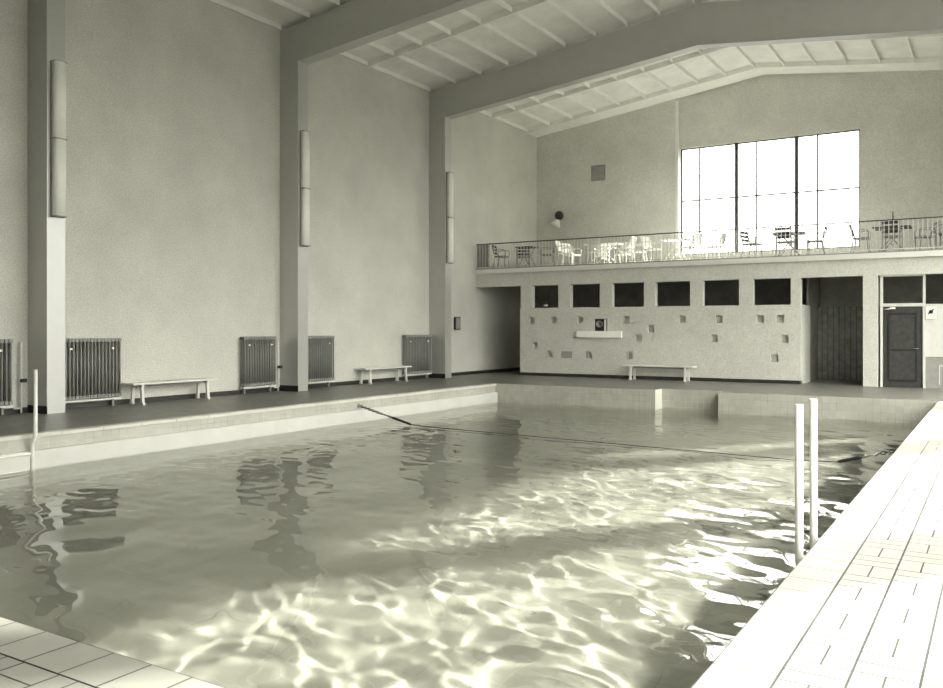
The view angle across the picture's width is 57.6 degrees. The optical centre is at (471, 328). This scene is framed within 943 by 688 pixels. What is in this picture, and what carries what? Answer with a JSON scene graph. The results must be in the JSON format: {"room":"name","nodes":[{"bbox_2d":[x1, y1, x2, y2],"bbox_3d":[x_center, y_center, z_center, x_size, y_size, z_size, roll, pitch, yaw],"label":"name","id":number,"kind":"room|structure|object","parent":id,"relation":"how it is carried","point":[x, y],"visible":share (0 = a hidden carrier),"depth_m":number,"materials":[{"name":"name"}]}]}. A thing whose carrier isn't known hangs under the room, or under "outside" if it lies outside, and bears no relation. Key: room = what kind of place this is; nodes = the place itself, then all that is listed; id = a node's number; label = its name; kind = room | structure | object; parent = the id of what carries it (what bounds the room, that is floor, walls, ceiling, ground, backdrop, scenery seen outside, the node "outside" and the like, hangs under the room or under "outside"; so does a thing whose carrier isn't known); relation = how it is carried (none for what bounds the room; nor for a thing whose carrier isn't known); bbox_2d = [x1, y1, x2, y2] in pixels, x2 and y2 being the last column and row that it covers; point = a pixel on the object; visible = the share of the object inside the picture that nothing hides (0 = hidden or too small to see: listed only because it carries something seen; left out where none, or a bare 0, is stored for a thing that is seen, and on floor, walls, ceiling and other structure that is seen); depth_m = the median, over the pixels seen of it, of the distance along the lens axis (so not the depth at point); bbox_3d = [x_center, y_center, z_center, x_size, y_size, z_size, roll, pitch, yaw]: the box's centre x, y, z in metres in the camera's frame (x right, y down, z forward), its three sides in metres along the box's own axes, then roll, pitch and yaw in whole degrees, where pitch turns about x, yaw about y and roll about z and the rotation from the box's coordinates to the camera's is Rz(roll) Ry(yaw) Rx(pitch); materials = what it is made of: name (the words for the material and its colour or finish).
{"room":"indoor swimming pool","nodes":[
{"label":"indoor swimming pool","id":0,"kind":"room"},
{"bbox_2d":[0,0,536,408],"bbox_3d":[-5.910,-3.160,19.638,0.300,9.400,32.200,0,0,32],"label":"wall","id":1,"kind":"structure","parent":0,"point":[172,221],"depth_m":19.67,"materials":[{"name":"paint"}]},
{"bbox_2d":[27,405,46,413],"bbox_3d":[-7.891,1.470,15.572,0.604,0.140,0.008,0,0,32],"label":"baseboard","id":2,"kind":"structure","parent":1,"relation":"attached to","point":[41,409],"depth_m":15.52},
{"bbox_2d":[28,0,64,413],"bbox_3d":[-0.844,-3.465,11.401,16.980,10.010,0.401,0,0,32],"label":"column","id":3,"kind":"structure","parent":1,"relation":"attached to","point":[46,18],"depth_m":15.57,"materials":[{"name":"paint"}]},
{"bbox_2d":[50,59,66,217],"bbox_3d":[-7.472,-3.433,15.543,0.145,2.825,0.270,0,0,32],"label":"light","id":4,"kind":"object","parent":1,"relation":"attached to","point":[58,139],"visible":1,"depth_m":15.46,"materials":[{"name":"grey paint"}]},
{"bbox_2d":[4,367,519,413],"bbox_3d":[-5.777,1.490,19.556,0.012,0.100,31.600,0,0,32],"label":"baseboard","id":5,"kind":"structure","parent":1,"relation":"attached to","point":[233,392],"depth_m":19.63,"materials":[{"name":"tile"}]},
{"bbox_2d":[209,0,338,29],"bbox_3d":[0.778,-7.998,14.228,16.722,1.216,6.114,0,0,32],"label":"trim","id":6,"kind":"structure","parent":1,"relation":"attached to","point":[226,4],"depth_m":20.21,"materials":[{"name":"white paint"}]},
{"bbox_2d":[280,385,297,391],"bbox_3d":[-4.490,1.470,21.076,0.604,0.140,0.008,0,0,32],"label":"baseboard","id":7,"kind":"structure","parent":1,"relation":"attached to","point":[282,387],"depth_m":21.08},
{"bbox_2d":[300,130,310,246],"bbox_3d":[-4.072,-3.433,21.047,0.145,2.825,0.270,0,0,32],"label":"light","id":8,"kind":"object","parent":1,"relation":"attached to","point":[305,189],"visible":1,"depth_m":20.96,"materials":[{"name":"grey paint"}]},
{"bbox_2d":[280,0,486,391],"bbox_3d":[2.557,-3.465,16.905,16.980,10.010,0.401,0,0,32],"label":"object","id":9,"kind":"structure","parent":1,"relation":"attached to","point":[352,24],"depth_m":20.98,"materials":[{"name":"paint"}]},
{"bbox_2d":[429,373,444,377],"bbox_3d":[-1.069,1.470,26.615,0.604,0.140,0.008,0,0,32],"label":"baseboard","id":10,"kind":"structure","parent":1,"relation":"attached to","point":[433,375],"depth_m":26.62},
{"bbox_2d":[446,172,452,263],"bbox_3d":[-0.650,-3.433,26.585,0.145,2.825,0.270,0,0,32],"label":"light","id":11,"kind":"object","parent":1,"relation":"attached to","point":[449,175],"visible":1,"depth_m":26.50,"materials":[{"name":"grey paint"}]},
{"bbox_2d":[454,317,460,329],"bbox_3d":[-0.466,-0.170,28.088,0.079,0.420,0.320,0,0,32],"label":"wall box","id":12,"kind":"object","parent":1,"relation":"attached to","point":[457,320],"visible":1,"depth_m":28.03,"materials":[{"name":"black paint"}]},
{"bbox_2d":[367,0,550,67],"bbox_3d":[4.280,-7.980,19.693,16.999,1.249,0.070,0,0,32],"label":"trim","id":13,"kind":"structure","parent":1,"relation":"attached to","point":[532,3],"depth_m":22.50,"materials":[{"name":"white paint"}]},
{"bbox_2d":[429,0,942,377],"bbox_3d":[5.979,-3.465,22.443,16.980,10.010,0.401,0,0,32],"label":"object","id":14,"kind":"object","parent":1,"relation":"attached to","point":[697,26],"depth_m":23.29,"materials":[{"name":"paint"}]},
{"bbox_2d":[475,250,942,273],"bbox_3d":[7.379,-1.920,24.710,16.980,0.140,0.200,0,0,32],"label":"trim","id":15,"kind":"structure","parent":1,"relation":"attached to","point":[935,252],"depth_m":24.64,"materials":[{"name":"white paint"}]},
{"bbox_2d":[475,249,942,269],"bbox_3d":[7.395,-2.010,24.735,16.980,0.040,0.140,0,0,32],"label":"trim","id":16,"kind":"structure","parent":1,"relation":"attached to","point":[925,249],"depth_m":24.72,"materials":[{"name":"grey paint"}]},
{"bbox_2d":[476,216,942,267],"bbox_3d":[7.388,-2.469,24.724,16.940,0.798,0.068,0,0,32],"label":"gallery railing","id":17,"kind":"object","parent":16,"relation":"on","point":[483,250],"visible":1,"depth_m":24.92,"materials":[{"name":"metal"}]},
{"bbox_2d":[0,383,937,453],"bbox_3d":[0.767,2.563,13.732,11.470,2.053,19.630,0,0,32],"label":"wall","id":18,"kind":"structure","parent":0,"point":[828,407],"depth_m":19.71,"materials":[{"name":"tile"}]},
{"bbox_2d":[0,369,37,474],"bbox_3d":[-6.487,1.865,12.119,0.172,2.550,0.676,0,0,32],"label":"pool ladder","id":19,"kind":"object","parent":18,"relation":"attached to","point":[35,371],"visible":0.59,"depth_m":12.33,"materials":[{"name":"white metal"}]},
{"bbox_2d":[0,617,225,687],"bbox_3d":[-4.366,1.609,5.548,11.000,0.142,0.290,0,0,32],"label":"trim","id":20,"kind":"structure","parent":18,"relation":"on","point":[97,667],"depth_m":3.95,"materials":[{"name":"tile"}]},
{"bbox_2d":[0,383,495,441],"bbox_3d":[-4.144,1.562,16.237,0.180,0.056,18.130,0,0,32],"label":"trim","id":21,"kind":"structure","parent":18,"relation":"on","point":[229,413],"depth_m":15.29,"materials":[{"name":"tile"}]},
{"bbox_2d":[0,392,497,473],"bbox_3d":[-4.066,1.958,16.183,0.070,0.365,18.120,0,0,32],"label":"trim","id":22,"kind":"structure","parent":18,"relation":"attached to","point":[48,457],"depth_m":15.24,"materials":[{"name":"tile"}]},
{"bbox_2d":[0,402,918,687],"bbox_3d":[0.659,2.038,13.557,10.870,0.074,18.620,0,0,32],"label":"pool water","id":23,"kind":"object","parent":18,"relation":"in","point":[388,552],"visible":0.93,"depth_m":8.04,"materials":[{"name":"liquid"}]},
{"bbox_2d":[357,403,895,462],"bbox_3d":[1.866,1.833,15.509,10.900,0.387,0.099,0,0,37],"label":"lane rope","id":24,"kind":"object","parent":18,"relation":"attached to","point":[359,405],"visible":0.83,"depth_m":14.44,"materials":[{"name":"plastic"}]},
{"bbox_2d":[655,389,661,409],"bbox_3d":[4.733,1.839,21.690,0.012,0.602,0.499,0,0,32],"label":"trim","id":25,"kind":"structure","parent":18,"relation":"attached to","point":[658,393],"depth_m":21.67,"materials":[{"name":"tile"}]},
{"bbox_2d":[795,399,816,564],"bbox_3d":[2.502,1.840,6.301,0.127,2.600,0.626,0,0,32],"label":"pool ladder","id":26,"kind":"object","parent":18,"relation":"attached to","point":[813,402],"visible":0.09,"depth_m":6.08,"materials":[{"name":"white metal"}]},
{"bbox_2d":[691,401,942,687],"bbox_3d":[5.201,1.609,10.293,0.290,0.142,18.420,0,0,32],"label":"pool edge","id":27,"kind":"structure","parent":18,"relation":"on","point":[756,656],"depth_m":5.05,"materials":[{"name":"tile"}]},
{"bbox_2d":[0,370,942,687],"bbox_3d":[1.519,1.665,15.224,17.580,0.250,31.900,0,0,32],"label":"floor","id":28,"kind":"structure","parent":0,"point":[881,624],"depth_m":5.76,"materials":[{"name":"tile"}]},
{"bbox_2d":[0,339,12,414],"bbox_3d":[-8.643,0.865,14.726,0.211,1.350,1.470,0,0,32],"label":"radiator","id":29,"kind":"object","parent":28,"relation":"on","point":[6,401],"visible":1,"depth_m":15.22,"materials":[{"name":"metal"}]},
{"bbox_2d":[13,342,26,413],"bbox_3d":[-8.149,0.890,15.451,0.128,1.300,0.209,0,0,32],"label":"pipe","id":30,"kind":"object","parent":28,"relation":"on","point":[21,379],"visible":1,"depth_m":15.51,"materials":[{"name":"grey metal"}]},
{"bbox_2d":[65,338,121,405],"bbox_3d":[-7.437,0.865,16.679,0.211,1.350,1.320,0,0,32],"label":"radiator","id":31,"kind":"object","parent":28,"relation":"on","point":[92,365],"visible":0.89,"depth_m":16.66,"materials":[{"name":"metal"}]},
{"bbox_2d":[121,378,216,404],"bbox_3d":[-6.328,1.317,18.068,0.430,0.445,2.150,0,0,32],"label":"bench","id":32,"kind":"object","parent":28,"relation":"on","point":[198,381],"visible":1,"depth_m":17.83,"materials":[{"name":"white paint"}]},
{"bbox_2d":[238,336,275,393],"bbox_3d":[-5.101,0.865,20.460,0.211,1.350,1.050,0,0,32],"label":"radiator","id":33,"kind":"object","parent":28,"relation":"on","point":[257,353],"visible":1,"depth_m":20.35,"materials":[{"name":"metal"}]},
{"bbox_2d":[274,338,282,390],"bbox_3d":[-4.744,0.890,20.963,0.128,1.300,0.209,0,0,32],"label":"pipe","id":34,"kind":"object","parent":28,"relation":"on","point":[278,365],"visible":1,"depth_m":21.02,"materials":[{"name":"white metal"}]},
{"bbox_2d":[308,336,334,386],"bbox_3d":[-4.036,0.865,22.183,0.211,1.350,1.300,0,0,32],"label":"radiator","id":35,"kind":"object","parent":28,"relation":"on","point":[319,347],"visible":0.74,"depth_m":22.23,"materials":[{"name":"metal"}]},
{"bbox_2d":[355,365,411,384],"bbox_3d":[-2.483,1.317,24.367,0.430,0.445,2.150,0,0,32],"label":"bench","id":36,"kind":"object","parent":28,"relation":"on","point":[369,369],"visible":1,"depth_m":24.06,"materials":[{"name":"white paint"}]},
{"bbox_2d":[401,335,431,379],"bbox_3d":[-1.658,0.865,26.032,0.211,1.350,1.350,0,0,32],"label":"radiator","id":37,"kind":"object","parent":28,"relation":"on","point":[420,344],"visible":0.96,"depth_m":25.90,"materials":[{"name":"metal"}]},
{"bbox_2d":[623,364,696,381],"bbox_3d":[5.574,1.317,25.449,2.150,0.445,0.430,0,0,32],"label":"bench","id":38,"kind":"object","parent":28,"relation":"on","point":[686,368],"visible":1,"depth_m":25.36,"materials":[{"name":"white paint"}]},
{"bbox_2d":[863,275,878,386],"bbox_3d":[10.674,0.068,22.888,0.360,2.944,0.357,0,0,32],"label":"pillar","id":39,"kind":"structure","parent":28,"relation":"on","point":[870,283],"depth_m":22.73,"materials":[{"name":"paint"}]},
{"bbox_2d":[880,274,925,387],"bbox_3d":[11.276,0.068,22.417,1.060,2.944,0.185,0,0,32],"label":"door frame","id":40,"kind":"structure","parent":28,"relation":"on","point":[902,325],"depth_m":22.45,"materials":[{"name":"paint"}]},
{"bbox_2d":[923,274,942,388],"bbox_3d":[13.187,0.068,21.286,3.500,2.944,0.100,0,0,32],"label":"wall","id":41,"kind":"structure","parent":28,"relation":"on","point":[932,328],"depth_m":22.07,"materials":[{"name":"paint"}]},
{"bbox_2d":[926,306,935,318],"bbox_3d":[11.827,-0.410,22.053,0.240,0.320,0.016,0,0,32],"label":"notice sign","id":42,"kind":"object","parent":41,"relation":"attached to","point":[930,310],"visible":1,"depth_m":22.05,"materials":[{"name":"paper"}]},
{"bbox_2d":[224,0,942,128],"bbox_3d":[1.493,-8.166,15.182,17.580,1.389,32.400,0,0,32],"label":"ceiling","id":43,"kind":"structure","parent":0,"point":[589,12],"depth_m":24.29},
{"bbox_2d":[339,0,694,91],"bbox_3d":[4.189,-7.998,19.749,16.722,1.216,6.154,0,0,32],"label":"trim","id":44,"kind":"structure","parent":43,"relation":"attached to","point":[552,3],"depth_m":23.34,"materials":[{"name":"white paint"}]},
{"bbox_2d":[520,304,802,380],"bbox_3d":[5.436,0.388,26.116,8.795,2.105,0.350,0,0,32],"label":"wall","id":45,"kind":"structure","parent":0,"point":[764,342],"depth_m":25.55,"materials":[{"name":"paint"}]},
{"bbox_2d":[542,301,549,307],"bbox_3d":[2.432,-0.787,27.908,0.260,0.245,0.260,0,0,32],"label":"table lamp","id":46,"kind":"object","parent":45,"relation":"on","point":[545,303],"visible":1,"depth_m":27.84,"materials":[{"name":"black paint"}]},
{"bbox_2d":[561,351,571,357],"bbox_3d":[3.044,0.835,27.376,0.380,0.210,0.019,0,0,32],"label":"wall plaque","id":47,"kind":"object","parent":45,"relation":"attached to","point":[564,354],"visible":1,"depth_m":27.37,"materials":[{"name":"grey paint"}]},
{"bbox_2d":[576,331,621,337],"bbox_3d":[3.980,0.182,26.751,1.510,0.205,0.099,0,0,32],"label":"wall shelf","id":48,"kind":"object","parent":45,"relation":"attached to","point":[579,334],"visible":1,"depth_m":26.69,"materials":[{"name":"white paint"}]},
{"bbox_2d":[595,319,605,330],"bbox_3d":[4.052,-0.110,26.844,0.365,0.370,0.127,0,0,32],"label":"wall clock","id":49,"kind":"object","parent":45,"relation":"attached to","point":[600,324],"visible":1,"depth_m":26.81,"materials":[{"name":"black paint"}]},
{"bbox_2d":[521,278,801,307],"bbox_3d":[5.411,-1.034,26.057,8.775,0.739,0.217,0,0,32],"label":"trim","id":50,"kind":"structure","parent":45,"relation":"on","point":[746,286],"depth_m":25.93,"materials":[{"name":"paint"}]},
{"bbox_2d":[521,372,801,383],"bbox_3d":[5.420,1.490,26.109,8.755,0.100,0.280,0,0,32],"label":"baseboard","id":51,"kind":"structure","parent":45,"relation":"attached to","point":[522,373],"depth_m":25.67,"materials":[{"name":"tile"}]},
{"bbox_2d":[535,274,942,380],"bbox_3d":[8.641,-0.085,26.752,16.980,3.250,2.000,0,0,32],"label":"wall","id":52,"kind":"structure","parent":0,"point":[827,291],"depth_m":27.09,"materials":[{"name":"black glass"}]},
{"bbox_2d":[537,70,942,265],"bbox_3d":[9.850,-3.610,28.708,17.580,10.300,0.440,0,0,32],"label":"wall","id":53,"kind":"structure","parent":0,"point":[898,115],"depth_m":29.12,"materials":[{"name":"paint"}]},
{"bbox_2d":[550,211,563,227],"bbox_3d":[3.213,-4.108,32.318,0.479,0.634,0.405,0,0,-11],"label":"wall spotlight","id":54,"kind":"object","parent":53,"relation":"attached to","point":[559,215],"visible":1,"depth_m":32.20,"materials":[{"name":"black paint"}]},
{"bbox_2d":[591,164,604,180],"bbox_3d":[4.676,-5.745,31.635,0.560,0.570,0.020,0,0,32],"label":"air vent","id":55,"kind":"object","parent":53,"relation":"in","point":[602,167],"visible":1,"depth_m":31.62,"materials":[{"name":"grey metal"}]},
{"bbox_2d":[675,101,677,259],"bbox_3d":[7.208,-5.120,30.064,0.100,5.680,0.029,0,0,32],"label":"trim","id":56,"kind":"structure","parent":53,"relation":"attached to","point":[676,103],"depth_m":30.05,"materials":[{"name":"white paint"}]},
{"bbox_2d":[479,0,914,131],"bbox_3d":[7.824,-7.998,25.632,16.722,1.216,6.964,0,0,32],"label":"ceiling beams","id":57,"kind":"structure","parent":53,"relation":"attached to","point":[802,45],"depth_m":28.25,"materials":[{"name":"white paint"}]},
{"bbox_2d":[491,33,942,136],"bbox_3d":[8.820,-7.980,27.042,16.999,1.249,3.517,0,0,32],"label":"trim","id":58,"kind":"structure","parent":53,"relation":"attached to","point":[928,63],"depth_m":28.06,"materials":[{"name":"white paint"}]},
{"bbox_2d":[681,129,859,254],"bbox_3d":[9.869,-4.450,28.720,5.800,3.740,0.100,0,0,32],"label":"window","id":59,"kind":"structure","parent":53,"relation":"in","point":[797,191],"depth_m":28.88,"materials":[{"name":"paint"}]},
{"bbox_2d":[802,305,809,383],"bbox_3d":[5.804,0.438,26.712,8.795,2.205,1.050,0,0,32],"label":"wall","id":60,"kind":"structure","parent":0,"point":[806,308],"depth_m":24.37,"materials":[{"name":"paint"}]},
{"bbox_2d":[818,306,883,380],"bbox_3d":[11.377,0.440,25.696,1.855,2.200,0.080,0,0,32],"label":"boards","id":61,"kind":"object","parent":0,"point":[840,329],"visible":0.64,"depth_m":25.80,"materials":[{"name":"grey wood"}]},
{"bbox_3d":[8.578,-1.860,26.650,16.980,0.300,4.440,0,0,32],"label":"floor","id":62,"kind":"structure","parent":0,"visible":0},
{"bbox_2d":[492,245,509,267],"bbox_3d":[0.985,-2.430,29.179,0.531,0.849,0.499,0,0,22],"label":"garden chair","id":63,"kind":"object","parent":62,"relation":"on","point":[504,257],"visible":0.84,"depth_m":29.20,"materials":[{"name":"grey metal"}]},
{"bbox_2d":[516,246,530,266],"bbox_3d":[1.774,-2.430,29.458,0.499,0.849,0.531,0,0,2],"label":"garden chair","id":64,"kind":"object","parent":62,"relation":"on","point":[518,255],"visible":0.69,"depth_m":29.61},
{"bbox_2d":[515,246,538,266],"bbox_3d":[1.876,-2.369,28.816,0.600,0.732,0.600,0,0,32],"label":"garden table","id":65,"kind":"object","parent":62,"relation":"on","point":[522,247],"visible":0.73,"depth_m":28.67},
{"bbox_2d":[540,244,555,265],"bbox_3d":[2.563,-2.430,28.411,0.531,0.849,0.499,0,0,12],"label":"garden chair","id":66,"kind":"object","parent":62,"relation":"on","point":[554,247],"visible":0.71,"depth_m":28.23,"materials":[{"name":"grey metal"}]},
{"bbox_2d":[555,241,573,264],"bbox_3d":[3.028,-2.430,27.863,0.531,0.849,0.499,0,0,27],"label":"garden chair","id":67,"kind":"object","parent":62,"relation":"on","point":[558,244],"visible":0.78,"depth_m":27.82,"materials":[{"name":"white paint"}]},
{"bbox_2d":[562,243,581,264],"bbox_3d":[3.322,-2.430,28.584,0.499,0.849,0.531,0,0,-43],"label":"garden chair","id":68,"kind":"object","parent":62,"relation":"on","point":[571,255],"visible":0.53,"depth_m":28.60,"materials":[{"name":"white paint"}]},
{"bbox_2d":[586,238,604,263],"bbox_3d":[3.945,-2.430,27.209,0.499,0.849,0.531,0,0,27],"label":"garden chair","id":69,"kind":"object","parent":62,"relation":"on","point":[594,245],"visible":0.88,"depth_m":27.06,"materials":[{"name":"white paint"}]},
{"bbox_2d":[593,246,609,263],"bbox_3d":[4.370,-2.430,28.684,0.499,0.849,0.531,0,0,22],"label":"garden chair","id":70,"kind":"object","parent":62,"relation":"on","point":[602,247],"visible":0.54,"depth_m":28.76,"materials":[{"name":"white paint"}]},
{"bbox_2d":[583,242,622,263],"bbox_3d":[4.272,-2.367,27.747,1.150,0.735,0.700,0,0,32],"label":"garden table","id":71,"kind":"object","parent":62,"relation":"on","point":[612,243],"visible":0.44,"depth_m":27.65,"materials":[{"name":"white paint"}]},
{"bbox_2d":[614,243,632,262],"bbox_3d":[5.020,-2.430,28.283,0.499,0.849,0.531,0,0,37],"label":"garden chair","id":72,"kind":"object","parent":62,"relation":"on","point":[626,245],"visible":0.48,"depth_m":28.42,"materials":[{"name":"white paint"}]},
{"bbox_2d":[616,236,636,262],"bbox_3d":[4.839,-2.430,26.724,0.531,0.849,0.499,0,0,34],"label":"garden chair","id":73,"kind":"object","parent":62,"relation":"on","point":[628,250],"visible":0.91,"depth_m":26.67,"materials":[{"name":"white paint"}]},
{"bbox_2d":[631,239,647,261],"bbox_3d":[5.365,-2.430,27.234,0.531,0.849,0.499,0,0,22],"label":"garden chair","id":74,"kind":"object","parent":62,"relation":"on","point":[647,239],"visible":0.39,"depth_m":27.11,"materials":[{"name":"white paint"}]},
{"bbox_2d":[640,236,661,261],"bbox_3d":[5.536,-2.430,26.457,0.499,0.849,0.531,0,0,-38],"label":"garden chair","id":75,"kind":"object","parent":62,"relation":"on","point":[642,239],"visible":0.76,"depth_m":26.49,"materials":[{"name":"white paint"}]},
{"bbox_2d":[659,238,690,260],"bbox_3d":[6.303,-2.367,26.374,0.862,0.735,0.700,0,0,32],"label":"garden table","id":76,"kind":"object","parent":62,"relation":"on","point":[676,239],"visible":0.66,"depth_m":26.29,"materials":[{"name":"white paint"}]},
{"bbox_2d":[680,233,702,259],"bbox_3d":[6.619,-2.430,25.806,0.499,0.849,0.531,0,0,-38],"label":"garden chair","id":77,"kind":"object","parent":62,"relation":"on","point":[700,235],"visible":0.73,"depth_m":25.70,"materials":[{"name":"white paint"}]},
{"bbox_2d":[476,256,942,287],"bbox_3d":[7.453,-1.627,24.829,16.980,0.446,0.280,0,0,32],"label":"balcony","id":78,"kind":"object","parent":62,"relation":"attached to","point":[930,264],"depth_m":24.72,"materials":[{"name":"paint"}]},
{"bbox_2d":[705,233,726,258],"bbox_3d":[7.348,-2.430,25.703,0.531,0.849,0.499,0,0,-3],"label":"garden chair","id":79,"kind":"object","parent":62,"relation":"on","point":[722,235],"visible":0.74,"depth_m":25.68,"materials":[{"name":"white paint"}]},
{"bbox_2d":[739,230,762,256],"bbox_3d":[8.110,-2.430,24.861,0.499,0.849,0.531,0,0,-43],"label":"garden chair","id":80,"kind":"object","parent":62,"relation":"on","point":[742,232],"visible":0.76,"depth_m":24.83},
{"bbox_2d":[774,227,795,255],"bbox_3d":[8.848,-2.430,24.179,0.499,0.849,0.531,0,0,34],"label":"garden chair","id":81,"kind":"object","parent":62,"relation":"on","point":[783,228],"visible":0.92,"depth_m":24.08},
{"bbox_2d":[773,231,805,255],"bbox_3d":[9.215,-2.380,24.846,0.900,0.754,0.780,0,0,23],"label":"garden table","id":82,"kind":"object","parent":62,"relation":"on","point":[804,232],"visible":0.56,"depth_m":24.64,"materials":[{"name":"grey metal"}]},
{"bbox_2d":[806,225,827,254],"bbox_3d":[9.661,-2.430,23.952,0.531,0.849,0.499,0,0,27],"label":"garden chair","id":83,"kind":"object","parent":62,"relation":"on","point":[826,228],"visible":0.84,"depth_m":23.86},
{"bbox_2d":[848,223,870,252],"bbox_3d":[10.543,-2.430,23.284,0.531,0.849,0.499,0,0,32],"label":"garden chair","id":84,"kind":"object","parent":62,"relation":"on","point":[849,225],"visible":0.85,"depth_m":23.21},
{"bbox_2d":[881,220,902,250],"bbox_3d":[11.168,-2.430,22.746,0.499,0.849,0.531,0,0,37],"label":"garden chair","id":85,"kind":"object","parent":62,"relation":"on","point":[883,228],"visible":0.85,"depth_m":22.63,"materials":[{"name":"grey metal"}]},
{"bbox_2d":[872,225,911,250],"bbox_3d":[11.496,-2.380,23.401,0.930,0.754,0.780,0,0,32],"label":"garden table","id":86,"kind":"object","parent":62,"relation":"on","point":[905,226],"visible":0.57,"depth_m":23.41,"materials":[{"name":"grey metal"}]},
{"bbox_2d":[914,220,940,249],"bbox_3d":[12.146,-2.430,22.843,0.531,0.849,0.499,0,0,12],"label":"garden chair","id":87,"kind":"object","parent":62,"relation":"on","point":[935,223],"visible":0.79,"depth_m":22.77,"materials":[{"name":"grey metal"}]},
{"bbox_2d":[935,224,941,248],"bbox_3d":[12.288,-2.430,22.078,0.531,0.849,0.499,0,0,42],"label":"garden chair","id":88,"kind":"object","parent":62,"relation":"on","point":[939,233],"visible":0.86,"depth_m":22.08,"materials":[{"name":"grey metal"}]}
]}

